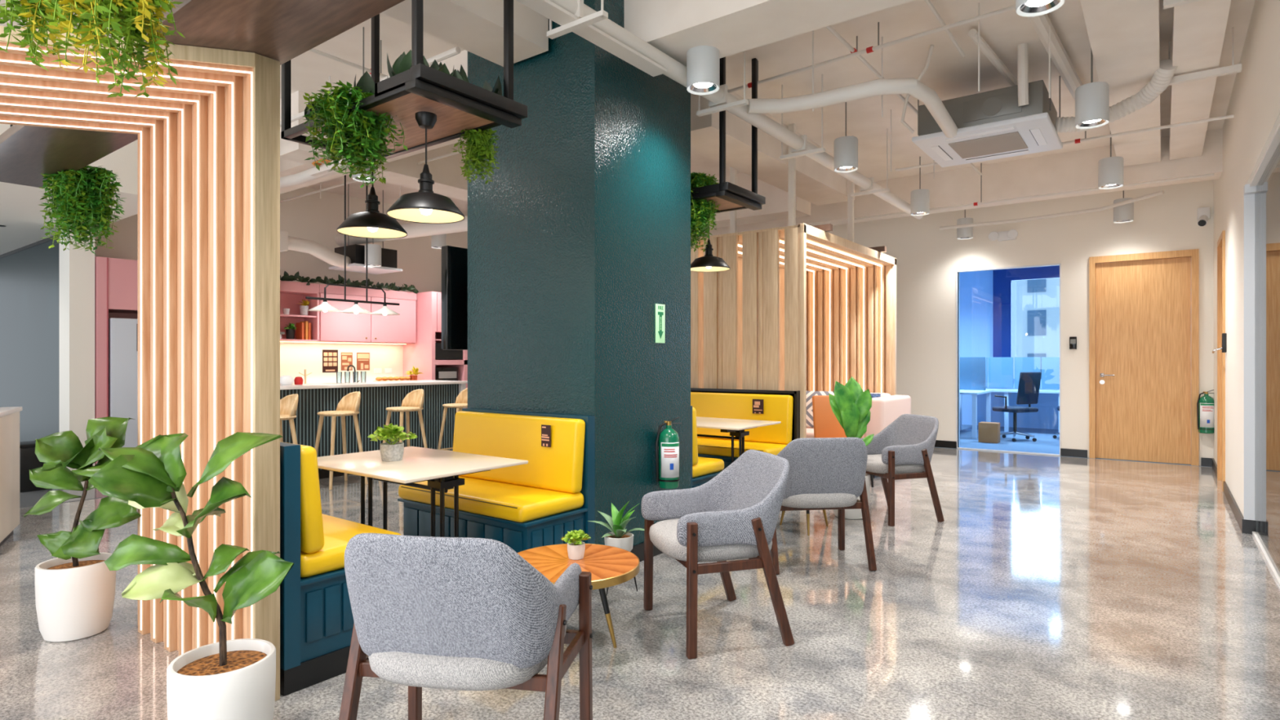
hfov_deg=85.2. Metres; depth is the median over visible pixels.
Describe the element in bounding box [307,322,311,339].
book
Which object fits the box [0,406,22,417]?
countertop
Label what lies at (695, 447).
backrest cushion
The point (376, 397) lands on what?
bar counter
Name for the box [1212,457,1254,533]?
baseboard
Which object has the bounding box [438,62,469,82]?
plant
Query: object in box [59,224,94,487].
pillar
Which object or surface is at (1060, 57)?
diagonal pipe
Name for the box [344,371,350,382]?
drinking glass
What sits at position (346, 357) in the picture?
poster
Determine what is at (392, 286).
trailing vine
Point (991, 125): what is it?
air conditioner
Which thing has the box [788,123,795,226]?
post
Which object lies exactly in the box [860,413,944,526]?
armchair
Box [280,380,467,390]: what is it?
countertop
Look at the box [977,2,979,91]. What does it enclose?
rod
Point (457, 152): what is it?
pipe
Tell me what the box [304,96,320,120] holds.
plant
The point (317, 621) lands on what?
bench
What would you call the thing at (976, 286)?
wall
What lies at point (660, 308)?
arrow sign
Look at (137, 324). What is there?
poster
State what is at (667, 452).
label
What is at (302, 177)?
duct
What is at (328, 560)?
seat cushion
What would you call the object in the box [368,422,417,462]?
potted plant
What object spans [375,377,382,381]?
bread roll
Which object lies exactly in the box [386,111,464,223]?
pendant
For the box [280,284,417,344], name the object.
upper cabinet
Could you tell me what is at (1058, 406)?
office chair
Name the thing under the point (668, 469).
fire extinguisher
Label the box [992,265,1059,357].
window
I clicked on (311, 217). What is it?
wall
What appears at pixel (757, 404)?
card
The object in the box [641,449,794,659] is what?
armchair
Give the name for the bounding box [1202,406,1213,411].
print
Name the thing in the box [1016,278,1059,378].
window
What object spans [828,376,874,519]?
fiddle leaf fig
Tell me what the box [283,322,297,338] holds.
potted plant
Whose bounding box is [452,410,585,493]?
backrest cushion
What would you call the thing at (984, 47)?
diagonal pipe
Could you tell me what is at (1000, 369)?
office desk
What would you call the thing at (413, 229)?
duct
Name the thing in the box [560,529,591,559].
potted plant
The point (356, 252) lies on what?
unit
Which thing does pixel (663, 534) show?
seat cushion
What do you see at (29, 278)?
wall
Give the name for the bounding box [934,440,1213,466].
baseboard
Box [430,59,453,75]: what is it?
plant
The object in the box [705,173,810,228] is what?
beam
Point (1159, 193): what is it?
conduit
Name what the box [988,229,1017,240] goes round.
lamp
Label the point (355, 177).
light
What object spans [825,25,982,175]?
pipe
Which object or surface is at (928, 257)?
wall
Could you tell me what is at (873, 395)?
throw cushion
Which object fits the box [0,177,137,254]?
ceiling
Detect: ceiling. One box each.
[0,0,404,187]
[0,0,1255,216]
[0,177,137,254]
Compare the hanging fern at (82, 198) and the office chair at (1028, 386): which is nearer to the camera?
the hanging fern at (82, 198)
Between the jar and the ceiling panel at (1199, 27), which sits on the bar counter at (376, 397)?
the jar
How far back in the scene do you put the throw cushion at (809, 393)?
8.29 m
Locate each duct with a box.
[280,158,353,188]
[288,235,351,269]
[334,215,467,246]
[1054,58,1177,133]
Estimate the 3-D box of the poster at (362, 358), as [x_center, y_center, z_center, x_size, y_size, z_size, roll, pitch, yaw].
[-3.933,0.020,9.898,0.004,0.250,0.200,0,0,37]
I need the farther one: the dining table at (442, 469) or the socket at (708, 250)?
the socket at (708, 250)
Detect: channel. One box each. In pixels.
[1163,0,1200,8]
[1168,26,1241,85]
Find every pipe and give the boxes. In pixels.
[169,0,386,77]
[280,26,461,127]
[280,149,466,203]
[515,0,923,219]
[727,4,1015,93]
[746,77,958,137]
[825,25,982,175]
[854,163,1213,219]
[895,114,1234,171]
[924,0,964,57]
[968,28,1017,86]
[1017,43,1029,106]
[1027,13,1082,100]
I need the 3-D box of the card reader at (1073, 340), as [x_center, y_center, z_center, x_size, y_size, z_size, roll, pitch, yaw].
[5.584,-0.220,8.979,0.080,0.160,0.034,0,0,37]
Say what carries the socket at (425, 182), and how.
attached to the pendant at (424, 206)
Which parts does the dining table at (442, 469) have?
under frame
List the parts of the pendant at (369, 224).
lamp shade, lamp shade, bulb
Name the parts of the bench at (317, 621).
panel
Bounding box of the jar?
[293,376,302,384]
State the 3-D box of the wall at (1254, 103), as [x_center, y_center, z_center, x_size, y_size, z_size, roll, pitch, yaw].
[2.395,-0.525,2.297,0.130,3.550,14.550,0,0,37]
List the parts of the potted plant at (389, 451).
pot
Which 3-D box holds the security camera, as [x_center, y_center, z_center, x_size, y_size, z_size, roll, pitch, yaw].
[6.578,-1.670,8.124,0.125,0.240,0.208,0,0,37]
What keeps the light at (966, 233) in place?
hanging from the ceiling at (951, 75)
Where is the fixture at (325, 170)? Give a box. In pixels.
[310,157,346,177]
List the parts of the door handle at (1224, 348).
lever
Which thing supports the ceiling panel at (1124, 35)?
attached to the ceiling at (951, 75)
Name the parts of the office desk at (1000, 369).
leg, leg, leg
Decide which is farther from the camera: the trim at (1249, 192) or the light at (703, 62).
the trim at (1249, 192)
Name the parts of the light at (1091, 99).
cord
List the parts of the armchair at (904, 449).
rail, leg, leg, rail, leg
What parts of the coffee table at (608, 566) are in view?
leg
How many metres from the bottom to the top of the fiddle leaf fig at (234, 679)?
1.023 m
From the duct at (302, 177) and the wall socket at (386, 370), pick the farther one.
the wall socket at (386, 370)
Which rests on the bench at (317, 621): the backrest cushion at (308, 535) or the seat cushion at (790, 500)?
the backrest cushion at (308, 535)
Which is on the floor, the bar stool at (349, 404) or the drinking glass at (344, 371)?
the bar stool at (349, 404)
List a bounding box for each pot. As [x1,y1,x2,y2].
[35,552,115,642]
[166,638,275,719]
[832,473,870,519]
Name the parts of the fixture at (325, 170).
plate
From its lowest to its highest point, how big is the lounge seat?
0.877 m
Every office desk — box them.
[960,356,991,439]
[960,356,1059,435]
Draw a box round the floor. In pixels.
[0,424,1279,719]
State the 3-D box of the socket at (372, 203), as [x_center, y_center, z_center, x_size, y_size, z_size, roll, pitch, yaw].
[-1.371,-0.810,3.569,0.072,0.150,0.072,0,0,37]
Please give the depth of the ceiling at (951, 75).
5.44 m
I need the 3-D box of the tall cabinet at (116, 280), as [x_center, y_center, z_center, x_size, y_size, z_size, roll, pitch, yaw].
[-5.109,0.115,7.761,0.706,2.270,1.730,0,0,37]
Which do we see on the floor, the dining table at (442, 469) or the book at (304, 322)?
the dining table at (442, 469)
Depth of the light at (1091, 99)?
4.81 m
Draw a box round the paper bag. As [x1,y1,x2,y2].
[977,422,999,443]
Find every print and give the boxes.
[324,352,337,371]
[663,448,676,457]
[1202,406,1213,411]
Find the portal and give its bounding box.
[0,26,279,701]
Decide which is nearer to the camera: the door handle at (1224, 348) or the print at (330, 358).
the door handle at (1224, 348)
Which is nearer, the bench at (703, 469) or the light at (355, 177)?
the bench at (703, 469)
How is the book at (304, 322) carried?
in the open shelf at (291, 292)
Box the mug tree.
[298,369,311,383]
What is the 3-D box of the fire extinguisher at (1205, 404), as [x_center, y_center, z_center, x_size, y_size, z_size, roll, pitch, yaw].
[6.592,0.597,8.106,0.157,0.507,0.157,0,0,-30]
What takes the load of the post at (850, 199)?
hanging from the ceiling at (951, 75)
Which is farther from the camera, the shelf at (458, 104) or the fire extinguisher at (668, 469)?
the fire extinguisher at (668, 469)
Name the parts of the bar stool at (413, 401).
leg, leg, seat, leg, backrest, leg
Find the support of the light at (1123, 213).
hanging from the ceiling at (951, 75)
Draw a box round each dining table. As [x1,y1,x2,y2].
[317,446,528,537]
[696,416,781,463]
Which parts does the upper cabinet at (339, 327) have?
door, door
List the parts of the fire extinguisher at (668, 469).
handle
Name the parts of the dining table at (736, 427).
under frame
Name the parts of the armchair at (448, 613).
leg, rail, leg, rail, leg, rail, rail, leg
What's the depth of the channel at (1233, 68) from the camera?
4.88 m
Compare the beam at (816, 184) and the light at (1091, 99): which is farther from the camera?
the beam at (816, 184)
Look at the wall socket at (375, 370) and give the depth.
10.08 m
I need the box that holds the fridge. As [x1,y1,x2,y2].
[108,317,137,447]
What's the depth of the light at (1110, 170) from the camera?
6.56 m
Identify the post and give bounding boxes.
[729,166,737,233]
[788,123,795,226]
[847,179,853,242]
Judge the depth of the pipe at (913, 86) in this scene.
4.76 m
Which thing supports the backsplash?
attached to the wall at (311, 217)
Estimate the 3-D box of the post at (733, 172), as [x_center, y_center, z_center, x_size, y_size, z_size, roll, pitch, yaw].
[0.965,-1.790,7.193,0.060,1.020,0.040,0,0,37]
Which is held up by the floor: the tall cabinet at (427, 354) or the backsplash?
the tall cabinet at (427, 354)
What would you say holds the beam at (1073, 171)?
attached to the ceiling at (951, 75)
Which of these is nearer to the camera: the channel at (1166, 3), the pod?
the channel at (1166, 3)
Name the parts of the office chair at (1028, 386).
armrest, leg, seat, leg, backrest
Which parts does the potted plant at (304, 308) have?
pot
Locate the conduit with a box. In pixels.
[939,190,1164,230]
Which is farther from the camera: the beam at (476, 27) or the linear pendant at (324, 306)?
the linear pendant at (324, 306)
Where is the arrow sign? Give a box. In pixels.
[655,303,665,342]
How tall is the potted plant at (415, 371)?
0.262 m
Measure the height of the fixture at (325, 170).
0.635 m
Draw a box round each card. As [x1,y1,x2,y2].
[541,424,551,447]
[752,399,763,413]
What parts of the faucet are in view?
spout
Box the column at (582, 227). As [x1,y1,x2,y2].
[467,0,690,546]
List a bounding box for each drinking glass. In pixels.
[336,371,342,383]
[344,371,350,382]
[352,371,358,382]
[360,371,365,382]
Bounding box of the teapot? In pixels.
[280,375,293,385]
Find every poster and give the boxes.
[137,324,137,351]
[322,349,337,372]
[341,352,352,370]
[356,352,369,370]
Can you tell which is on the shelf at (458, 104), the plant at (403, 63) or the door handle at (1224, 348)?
the plant at (403, 63)
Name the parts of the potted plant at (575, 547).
pot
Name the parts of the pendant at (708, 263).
lamp shade, lamp shade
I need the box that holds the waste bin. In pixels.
[19,440,48,492]
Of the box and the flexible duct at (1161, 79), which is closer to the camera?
the flexible duct at (1161, 79)
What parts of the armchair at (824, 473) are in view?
leg, rail, leg, leg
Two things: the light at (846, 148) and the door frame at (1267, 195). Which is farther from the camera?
the light at (846, 148)
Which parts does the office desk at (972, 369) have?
leg, leg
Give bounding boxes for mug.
[282,308,289,314]
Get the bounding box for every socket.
[364,186,380,212]
[373,368,382,373]
[384,368,391,373]
[417,164,434,192]
[704,239,713,256]
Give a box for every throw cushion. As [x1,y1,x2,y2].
[806,391,834,426]
[870,393,880,398]
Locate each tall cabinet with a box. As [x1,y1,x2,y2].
[94,256,137,465]
[403,291,467,408]
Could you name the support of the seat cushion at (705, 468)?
on the bench at (703, 469)
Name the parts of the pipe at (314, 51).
rod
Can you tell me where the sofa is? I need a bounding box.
[806,392,911,477]
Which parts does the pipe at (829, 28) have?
rod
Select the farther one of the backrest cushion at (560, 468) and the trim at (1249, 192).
the trim at (1249, 192)
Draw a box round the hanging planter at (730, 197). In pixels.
[690,57,765,213]
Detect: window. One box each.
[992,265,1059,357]
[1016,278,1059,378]
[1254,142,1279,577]
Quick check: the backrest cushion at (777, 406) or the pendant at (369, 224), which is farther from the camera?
the backrest cushion at (777, 406)
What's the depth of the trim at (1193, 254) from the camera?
8.38 m
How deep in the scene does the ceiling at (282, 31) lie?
2.38 m
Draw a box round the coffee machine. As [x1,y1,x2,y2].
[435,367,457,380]
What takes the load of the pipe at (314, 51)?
hanging from the ceiling at (951, 75)
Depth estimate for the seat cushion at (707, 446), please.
6.13 m
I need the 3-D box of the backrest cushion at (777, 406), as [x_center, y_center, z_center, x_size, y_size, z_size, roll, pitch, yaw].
[0.867,0.530,6.514,1.185,0.436,0.117,0,0,37]
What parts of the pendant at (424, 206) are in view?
lamp shade, lamp shade, cord, bulb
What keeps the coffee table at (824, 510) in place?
on the floor
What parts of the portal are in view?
backing panel, post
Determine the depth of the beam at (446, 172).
6.91 m
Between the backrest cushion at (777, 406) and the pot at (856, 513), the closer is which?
the pot at (856, 513)
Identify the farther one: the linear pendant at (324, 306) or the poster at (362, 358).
the poster at (362, 358)
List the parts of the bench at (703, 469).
panel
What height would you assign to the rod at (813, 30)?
0.570 m
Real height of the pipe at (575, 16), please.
0.620 m
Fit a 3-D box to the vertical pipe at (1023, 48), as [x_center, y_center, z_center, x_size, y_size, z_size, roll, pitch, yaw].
[2.805,-2.082,5.097,0.069,0.440,0.108,0,0,37]
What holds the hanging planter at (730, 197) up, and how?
hanging from the ceiling at (951, 75)
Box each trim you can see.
[0,235,59,258]
[955,262,1061,455]
[1088,248,1199,466]
[1217,230,1225,491]
[1243,183,1256,519]
[1249,123,1279,587]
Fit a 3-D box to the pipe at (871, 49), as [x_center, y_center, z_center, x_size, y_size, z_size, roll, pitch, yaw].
[1.542,-2.205,4.814,2.485,0.190,0.039,0,0,40]
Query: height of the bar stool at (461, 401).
0.930 m
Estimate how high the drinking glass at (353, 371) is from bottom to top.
0.130 m
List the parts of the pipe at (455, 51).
rod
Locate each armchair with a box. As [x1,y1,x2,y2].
[338,533,592,719]
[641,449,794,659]
[770,437,876,574]
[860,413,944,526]
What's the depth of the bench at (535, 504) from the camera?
3.96 m
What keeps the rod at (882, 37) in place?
hanging from the ceiling at (951, 75)
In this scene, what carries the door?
in the wall at (928, 257)
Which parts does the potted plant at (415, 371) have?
pot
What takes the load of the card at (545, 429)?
attached to the bench at (535, 504)
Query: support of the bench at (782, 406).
on the floor
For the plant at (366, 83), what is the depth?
3.22 m
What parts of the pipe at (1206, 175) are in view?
rod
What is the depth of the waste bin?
6.58 m
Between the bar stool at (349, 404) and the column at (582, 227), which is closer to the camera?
the column at (582, 227)
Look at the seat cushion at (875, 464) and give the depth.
5.35 m
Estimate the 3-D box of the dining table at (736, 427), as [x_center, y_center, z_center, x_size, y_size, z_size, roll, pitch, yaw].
[0.559,0.877,5.771,0.980,0.736,0.720,0,0,37]
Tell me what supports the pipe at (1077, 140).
hanging from the ceiling at (951, 75)
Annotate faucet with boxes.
[346,364,359,382]
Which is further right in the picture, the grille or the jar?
the grille
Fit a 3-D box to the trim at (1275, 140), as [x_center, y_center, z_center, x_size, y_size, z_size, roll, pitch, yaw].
[2.061,0.000,1.860,0.080,2.500,7.850,0,0,37]
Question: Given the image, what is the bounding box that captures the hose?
[900,44,933,133]
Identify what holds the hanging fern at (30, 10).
hanging from the trough
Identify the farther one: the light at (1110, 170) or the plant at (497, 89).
the light at (1110, 170)
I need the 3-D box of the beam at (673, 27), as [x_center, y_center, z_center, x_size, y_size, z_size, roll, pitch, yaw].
[1.266,-2.085,3.458,3.070,0.430,0.450,0,0,37]
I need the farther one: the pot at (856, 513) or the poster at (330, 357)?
the poster at (330, 357)
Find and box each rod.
[812,30,813,111]
[881,36,883,117]
[890,109,891,171]
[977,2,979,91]
[1048,12,1050,97]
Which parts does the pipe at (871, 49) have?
rod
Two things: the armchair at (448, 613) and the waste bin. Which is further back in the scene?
the waste bin
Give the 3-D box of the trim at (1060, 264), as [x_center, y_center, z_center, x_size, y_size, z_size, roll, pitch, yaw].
[4.989,-0.005,9.473,1.275,2.510,0.080,0,0,37]
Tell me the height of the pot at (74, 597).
0.330 m
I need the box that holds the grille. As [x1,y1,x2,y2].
[948,131,1027,158]
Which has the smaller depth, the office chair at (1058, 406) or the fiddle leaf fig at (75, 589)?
the fiddle leaf fig at (75, 589)
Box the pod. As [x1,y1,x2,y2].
[690,222,896,438]
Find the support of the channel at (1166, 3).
hanging from the ceiling at (951, 75)
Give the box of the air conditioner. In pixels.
[911,75,1062,167]
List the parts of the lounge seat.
backrest, leg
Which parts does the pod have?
panel, roof panel, frame, panel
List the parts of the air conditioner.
hanger rod, panel, embossed plate, hanger rod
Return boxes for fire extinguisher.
[655,417,681,488]
[1196,389,1214,433]
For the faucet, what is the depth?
9.39 m
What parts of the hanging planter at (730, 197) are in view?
rail, post, rail, post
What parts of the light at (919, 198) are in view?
cord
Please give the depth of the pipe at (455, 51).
4.34 m
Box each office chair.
[991,372,1041,441]
[1053,405,1059,438]
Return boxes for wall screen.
[441,245,467,350]
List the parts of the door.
handle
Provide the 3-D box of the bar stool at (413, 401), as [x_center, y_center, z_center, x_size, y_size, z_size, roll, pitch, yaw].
[-2.554,0.787,7.588,0.408,0.930,0.431,0,0,37]
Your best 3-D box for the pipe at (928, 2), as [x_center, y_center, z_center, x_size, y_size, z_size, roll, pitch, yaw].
[1.844,-2.190,4.368,0.026,0.026,1.600,0,0,37]
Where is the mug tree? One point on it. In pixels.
(304, 375)
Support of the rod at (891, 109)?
hanging from the ceiling at (951, 75)
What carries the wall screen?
attached to the column at (582, 227)
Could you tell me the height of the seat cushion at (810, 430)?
0.080 m
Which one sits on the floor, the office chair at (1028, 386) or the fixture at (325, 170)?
the office chair at (1028, 386)
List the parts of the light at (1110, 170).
cord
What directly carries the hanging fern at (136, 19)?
hanging from the trough
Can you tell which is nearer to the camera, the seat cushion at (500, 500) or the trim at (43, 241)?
the seat cushion at (500, 500)
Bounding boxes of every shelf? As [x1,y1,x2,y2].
[280,0,527,161]
[280,280,319,342]
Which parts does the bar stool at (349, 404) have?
leg, leg, seat, leg, backrest, leg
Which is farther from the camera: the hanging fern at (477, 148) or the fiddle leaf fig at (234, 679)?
the hanging fern at (477, 148)
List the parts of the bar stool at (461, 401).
leg, seat, backrest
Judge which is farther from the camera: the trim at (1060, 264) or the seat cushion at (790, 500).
the trim at (1060, 264)
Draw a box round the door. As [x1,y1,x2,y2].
[1095,257,1191,464]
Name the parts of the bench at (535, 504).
panel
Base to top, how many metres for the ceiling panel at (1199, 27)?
0.200 m
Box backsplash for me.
[280,342,403,384]
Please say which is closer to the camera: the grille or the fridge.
the grille
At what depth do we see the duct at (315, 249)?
8.35 m
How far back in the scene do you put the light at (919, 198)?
7.80 m
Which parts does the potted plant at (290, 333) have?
pot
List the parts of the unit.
rod, rod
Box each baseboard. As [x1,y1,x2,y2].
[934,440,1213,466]
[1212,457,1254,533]
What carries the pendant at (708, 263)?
hanging from the hanging planter at (730, 197)
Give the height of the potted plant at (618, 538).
0.496 m
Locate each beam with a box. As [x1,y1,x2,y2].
[280,49,467,194]
[280,90,467,200]
[381,0,548,66]
[623,0,913,66]
[690,88,854,205]
[692,128,1222,237]
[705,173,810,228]
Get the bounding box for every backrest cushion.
[280,441,324,553]
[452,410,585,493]
[690,391,793,444]
[692,407,697,465]
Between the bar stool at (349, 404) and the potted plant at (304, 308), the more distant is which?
the potted plant at (304, 308)
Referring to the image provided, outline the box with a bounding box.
[280,230,288,252]
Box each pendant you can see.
[305,174,399,315]
[336,150,407,239]
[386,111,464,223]
[690,211,730,271]
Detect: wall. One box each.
[0,238,59,441]
[94,186,467,293]
[827,179,1213,466]
[960,270,1058,429]
[1213,0,1279,517]
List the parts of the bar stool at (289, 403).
leg, seat, backrest, leg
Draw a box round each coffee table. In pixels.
[517,543,639,648]
[779,509,828,535]
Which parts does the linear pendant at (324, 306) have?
lamp shade, rod, lamp shade, rod, lamp shade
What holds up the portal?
on the floor
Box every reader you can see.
[1069,336,1076,349]
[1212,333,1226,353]
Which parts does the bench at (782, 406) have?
panel, dark frame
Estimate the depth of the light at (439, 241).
9.54 m
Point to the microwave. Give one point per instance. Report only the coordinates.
(440, 353)
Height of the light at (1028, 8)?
0.650 m
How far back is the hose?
5.40 m
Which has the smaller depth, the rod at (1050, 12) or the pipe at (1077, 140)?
the rod at (1050, 12)
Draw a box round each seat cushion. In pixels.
[300,513,400,577]
[368,625,566,690]
[398,475,583,522]
[648,518,772,562]
[692,457,724,478]
[697,437,787,457]
[781,493,857,508]
[806,426,864,437]
[866,453,924,474]
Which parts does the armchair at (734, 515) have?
leg, rail, leg, leg, rail, leg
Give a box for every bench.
[280,441,400,696]
[397,408,595,552]
[690,387,799,471]
[690,405,724,488]
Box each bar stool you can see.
[280,393,298,444]
[314,391,368,489]
[382,388,426,448]
[437,387,467,451]
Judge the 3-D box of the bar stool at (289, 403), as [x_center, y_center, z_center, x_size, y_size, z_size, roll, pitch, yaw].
[-3.395,0.787,6.469,0.408,0.930,0.431,0,0,37]
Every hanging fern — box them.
[0,0,79,72]
[38,0,184,97]
[39,165,125,254]
[302,80,408,187]
[452,128,499,183]
[690,172,719,252]
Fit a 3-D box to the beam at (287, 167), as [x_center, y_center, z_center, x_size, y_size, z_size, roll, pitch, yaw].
[-2.985,-2.075,6.715,5.360,0.450,0.450,0,0,37]
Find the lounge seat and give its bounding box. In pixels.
[812,395,873,487]
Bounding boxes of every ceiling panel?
[1080,0,1160,166]
[1169,0,1231,159]
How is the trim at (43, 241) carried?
attached to the wall at (29, 278)
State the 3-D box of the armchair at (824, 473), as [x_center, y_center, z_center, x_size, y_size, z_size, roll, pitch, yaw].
[1.061,0.853,4.318,0.634,0.804,0.588,0,0,-7]
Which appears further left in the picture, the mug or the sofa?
the mug
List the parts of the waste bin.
lid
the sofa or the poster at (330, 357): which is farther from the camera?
the poster at (330, 357)
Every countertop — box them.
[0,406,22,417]
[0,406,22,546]
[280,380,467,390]
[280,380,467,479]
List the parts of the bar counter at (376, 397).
panel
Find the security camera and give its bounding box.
[1197,206,1210,226]
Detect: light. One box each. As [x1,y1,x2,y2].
[352,164,375,182]
[364,182,381,266]
[431,233,446,248]
[686,45,719,94]
[834,102,857,173]
[910,156,929,215]
[956,209,973,239]
[1015,0,1065,17]
[1075,47,1109,128]
[1097,132,1123,189]
[1113,190,1133,222]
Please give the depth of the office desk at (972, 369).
11.56 m
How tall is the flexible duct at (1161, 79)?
0.352 m
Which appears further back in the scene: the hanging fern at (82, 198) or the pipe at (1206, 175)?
the pipe at (1206, 175)
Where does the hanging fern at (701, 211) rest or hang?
hanging from the hanging planter at (730, 197)
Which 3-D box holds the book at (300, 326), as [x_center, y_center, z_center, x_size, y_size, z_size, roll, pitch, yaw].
[-4.386,-0.371,8.987,0.150,0.220,0.028,0,0,37]
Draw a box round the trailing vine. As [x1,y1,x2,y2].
[280,271,418,293]
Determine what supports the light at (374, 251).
hanging from the ceiling at (951, 75)
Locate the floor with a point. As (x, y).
(1047, 587)
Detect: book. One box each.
[296,322,304,339]
[300,320,307,339]
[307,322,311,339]
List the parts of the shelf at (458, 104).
post, rail, rail, post, post, rail, post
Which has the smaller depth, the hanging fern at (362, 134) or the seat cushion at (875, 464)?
the hanging fern at (362, 134)
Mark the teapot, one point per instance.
(285, 380)
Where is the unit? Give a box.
[328,184,402,274]
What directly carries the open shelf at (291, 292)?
attached to the wall at (311, 217)
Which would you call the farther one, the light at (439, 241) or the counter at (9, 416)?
the light at (439, 241)
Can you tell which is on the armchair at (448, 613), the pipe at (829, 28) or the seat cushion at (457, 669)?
the seat cushion at (457, 669)
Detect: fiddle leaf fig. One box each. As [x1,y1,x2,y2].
[22,416,142,642]
[88,431,293,719]
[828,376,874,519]
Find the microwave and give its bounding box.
[435,342,462,359]
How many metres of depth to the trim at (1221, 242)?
7.22 m
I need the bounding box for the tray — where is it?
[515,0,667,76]
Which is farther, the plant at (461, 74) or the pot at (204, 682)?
the plant at (461, 74)
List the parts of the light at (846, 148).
cord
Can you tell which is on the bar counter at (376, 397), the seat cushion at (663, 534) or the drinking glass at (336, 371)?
the drinking glass at (336, 371)
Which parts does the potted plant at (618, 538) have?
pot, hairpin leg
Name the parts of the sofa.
backrest, armrest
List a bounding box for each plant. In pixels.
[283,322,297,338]
[296,299,310,315]
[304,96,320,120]
[353,71,387,94]
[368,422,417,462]
[386,49,429,76]
[404,365,422,380]
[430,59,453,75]
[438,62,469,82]
[475,76,502,95]
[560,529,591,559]
[587,501,644,595]
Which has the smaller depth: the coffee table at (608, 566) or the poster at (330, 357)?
the coffee table at (608, 566)
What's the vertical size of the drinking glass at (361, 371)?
0.130 m

